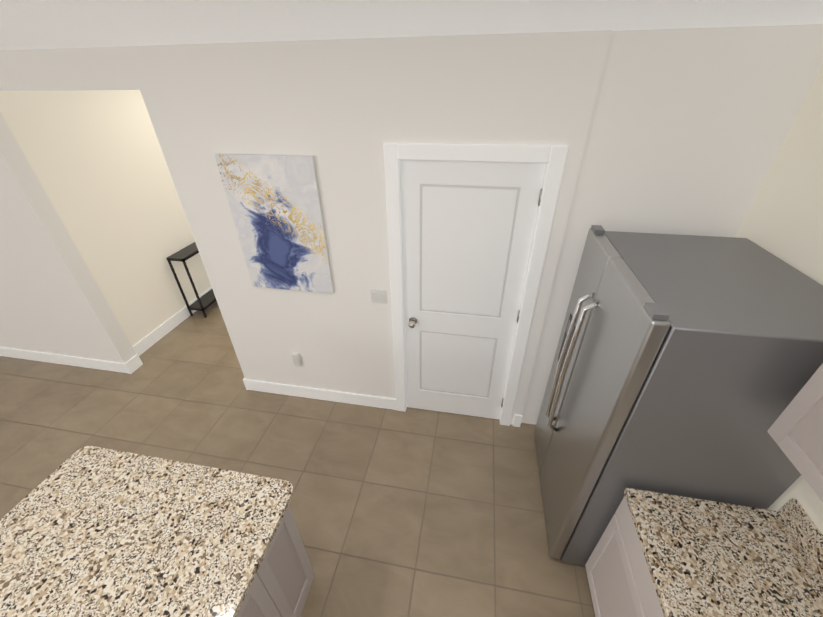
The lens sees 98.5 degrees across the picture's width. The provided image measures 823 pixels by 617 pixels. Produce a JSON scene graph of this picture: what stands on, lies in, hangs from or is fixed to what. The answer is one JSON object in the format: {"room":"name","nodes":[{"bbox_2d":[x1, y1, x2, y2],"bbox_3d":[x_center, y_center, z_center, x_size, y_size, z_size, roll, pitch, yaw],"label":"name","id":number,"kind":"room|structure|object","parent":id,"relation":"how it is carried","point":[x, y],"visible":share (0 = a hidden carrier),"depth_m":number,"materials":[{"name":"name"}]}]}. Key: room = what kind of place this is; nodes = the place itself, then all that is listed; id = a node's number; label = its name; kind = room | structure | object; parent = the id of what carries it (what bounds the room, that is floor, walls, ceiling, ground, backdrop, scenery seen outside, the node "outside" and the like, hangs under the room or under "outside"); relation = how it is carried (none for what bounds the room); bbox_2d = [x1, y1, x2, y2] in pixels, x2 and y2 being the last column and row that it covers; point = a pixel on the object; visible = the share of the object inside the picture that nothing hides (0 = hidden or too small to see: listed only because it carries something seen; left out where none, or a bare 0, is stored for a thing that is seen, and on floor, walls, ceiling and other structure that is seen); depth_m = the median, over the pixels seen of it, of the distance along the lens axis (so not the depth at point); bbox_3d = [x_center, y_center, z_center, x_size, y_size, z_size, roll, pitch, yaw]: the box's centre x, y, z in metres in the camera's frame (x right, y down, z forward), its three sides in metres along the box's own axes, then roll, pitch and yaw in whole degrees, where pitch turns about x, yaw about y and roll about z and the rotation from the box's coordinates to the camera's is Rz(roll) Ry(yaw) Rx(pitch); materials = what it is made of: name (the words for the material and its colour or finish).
{"room":"kitchen","nodes":[
{"label":"kitchen","id":0,"kind":"room"},
{"bbox_2d":[0,90,210,345],"bbox_3d":[-2.469,-2.485,6.058,0.140,2.700,7.181,5,33,9],"label":"wall","id":1,"kind":"structure","parent":0,"point":[97,161],"depth_m":3.51,"materials":[{"name":"beige paint"}]},
{"bbox_2d":[132,287,211,355],"bbox_3d":[-2.693,-0.463,5.300,0.016,0.135,3.680,5,33,9],"label":"baseboard","id":2,"kind":"structure","parent":1,"relation":"attached to","point":[144,344],"depth_m":4.17,"materials":[{"name":"white wood"}]},
{"bbox_2d":[0,301,594,616],"bbox_3d":[-1.964,1.374,2.624,7.800,0.060,17.200,5,33,9],"label":"floor","id":3,"kind":"structure","parent":0,"point":[412,512],"depth_m":2.79,"materials":[{"name":"beige tile"}]},
{"bbox_2d":[166,242,216,317],"bbox_3d":[-2.621,-0.556,4.812,0.225,0.819,1.210,5,33,9],"label":"console table","id":4,"kind":"object","parent":3,"relation":"on","point":[204,302],"visible":0.5,"depth_m":4.34,"materials":[{"name":"black metal"}]},
{"bbox_2d":[236,494,313,616],"bbox_3d":[-1.212,1.877,0.960,0.847,0.886,2.484,5,33,9],"label":"kitchen island","id":5,"kind":"object","parent":3,"relation":"on","point":[282,586],"depth_m":1.69,"materials":[{"name":"white paint"}]},
{"bbox_2d":[0,446,293,616],"bbox_3d":[-1.378,1.475,0.742,1.214,0.030,2.560,5,33,9],"label":"island countertop","id":6,"kind":"structure","parent":5,"relation":"on","point":[107,533],"depth_m":1.49,"materials":[{"name":"beige stone"}]},
{"bbox_2d":[585,490,664,616],"bbox_3d":[1.230,1.540,1.439,0.627,0.873,1.030,5,33,9],"label":"base cabinet","id":7,"kind":"object","parent":3,"relation":"on","point":[620,582],"depth_m":1.67,"materials":[{"name":"grey wood"}]},
{"bbox_2d":[625,488,822,616],"bbox_3d":[1.220,1.155,1.190,0.637,0.040,1.034,5,33,9],"label":"countertop","id":8,"kind":"structure","parent":7,"relation":"on","point":[705,558],"depth_m":1.40,"materials":[{"name":"beige stone"}]},
{"bbox_2d":[534,225,822,565],"bbox_3d":[1.275,0.580,2.036,0.863,1.835,0.940,5,33,9],"label":"refrigerator","id":9,"kind":"object","parent":3,"relation":"on","point":[686,365],"visible":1,"depth_m":1.50,"materials":[{"name":"grey metal"}]},
{"bbox_2d":[0,24,822,424],"bbox_3d":[-1.744,-0.636,3.185,7.700,2.700,1.000,5,33,9],"label":"wall","id":10,"kind":"structure","parent":0,"point":[682,132],"depth_m":2.01,"materials":[{"name":"white paint"}]},
{"bbox_2d":[0,347,132,373],"bbox_3d":[-4.252,0.494,3.853,2.756,0.135,0.016,5,33,9],"label":"baseboard","id":11,"kind":"structure","parent":10,"relation":"attached to","point":[7,352],"depth_m":3.74,"materials":[{"name":"white wood"}]},
{"bbox_2d":[214,153,334,292],"bbox_3d":[-0.902,-0.545,2.432,0.650,0.945,0.032,5,33,9],"label":"painting","id":12,"kind":"object","parent":10,"relation":"attached to","point":[275,203],"visible":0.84,"depth_m":2.37,"materials":[{"name":"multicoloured fabric"}]},
{"bbox_2d":[292,352,302,365],"bbox_3d":[-0.997,0.449,3.093,0.070,0.160,0.044,5,33,9],"label":"outlet","id":13,"kind":"object","parent":10,"relation":"attached to","point":[297,358],"visible":0.98,"depth_m":3.07,"materials":[{"name":"white plastic"}]},
{"bbox_2d":[243,378,396,409],"bbox_3d":[-0.868,0.798,3.310,1.511,0.135,0.016,5,33,9],"label":"baseboard","id":14,"kind":"structure","parent":10,"relation":"attached to","point":[299,391],"depth_m":3.29,"materials":[{"name":"white wood"}]},
{"bbox_2d":[370,289,386,303],"bbox_3d":[-0.240,-0.088,2.600,0.120,0.115,0.008,5,33,9],"label":"light switch","id":15,"kind":"object","parent":10,"relation":"attached to","point":[378,296],"visible":1,"depth_m":2.60,"materials":[{"name":"white plastic"}]},
{"bbox_2d":[401,160,545,418],"bbox_3d":[0.352,0.060,2.576,0.830,2.120,0.118,5,33,9],"label":"pantry door","id":16,"kind":"structure","parent":10,"relation":"in","point":[468,228],"depth_m":2.41,"materials":[{"name":"white wood"}]},
{"bbox_2d":[383,143,567,425],"bbox_3d":[0.358,-0.003,2.603,1.000,2.220,0.160,5,33,9],"label":"door frame","id":17,"kind":"structure","parent":10,"relation":"attached to","point":[553,158],"depth_m":2.18,"materials":[{"name":"white wood"}]},
{"bbox_2d":[0,0,822,49],"bbox_3d":[-0.374,-0.815,0.854,11.100,0.100,17.200,5,33,9],"label":"ceiling","id":18,"kind":"structure","parent":0,"point":[38,24],"depth_m":1.22,"materials":[{"name":"white paint"}]},
{"bbox_2d":[735,64,822,534],"bbox_3d":[1.546,0.968,0.634,0.140,2.700,3.810,5,33,9],"label":"wall","id":19,"kind":"structure","parent":0,"point":[783,219],"depth_m":1.61,"materials":[{"name":"beige paint"}]},
{"bbox_2d":[767,363,822,501],"bbox_3d":[1.348,0.327,0.607,0.347,0.910,0.950,5,33,9],"label":"upper cabinet","id":20,"kind":"object","parent":19,"relation":"attached to","point":[795,431],"visible":1,"depth_m":1.11,"materials":[{"name":"grey wood"}]},
{"bbox_2d":[777,498,822,579],"bbox_3d":[1.369,1.573,0.407,0.022,0.105,2.716,5,33,9],"label":"backsplash","id":21,"kind":"structure","parent":19,"relation":"attached to","point":[806,533],"depth_m":1.43,"materials":[{"name":"beige stone"}]}
]}

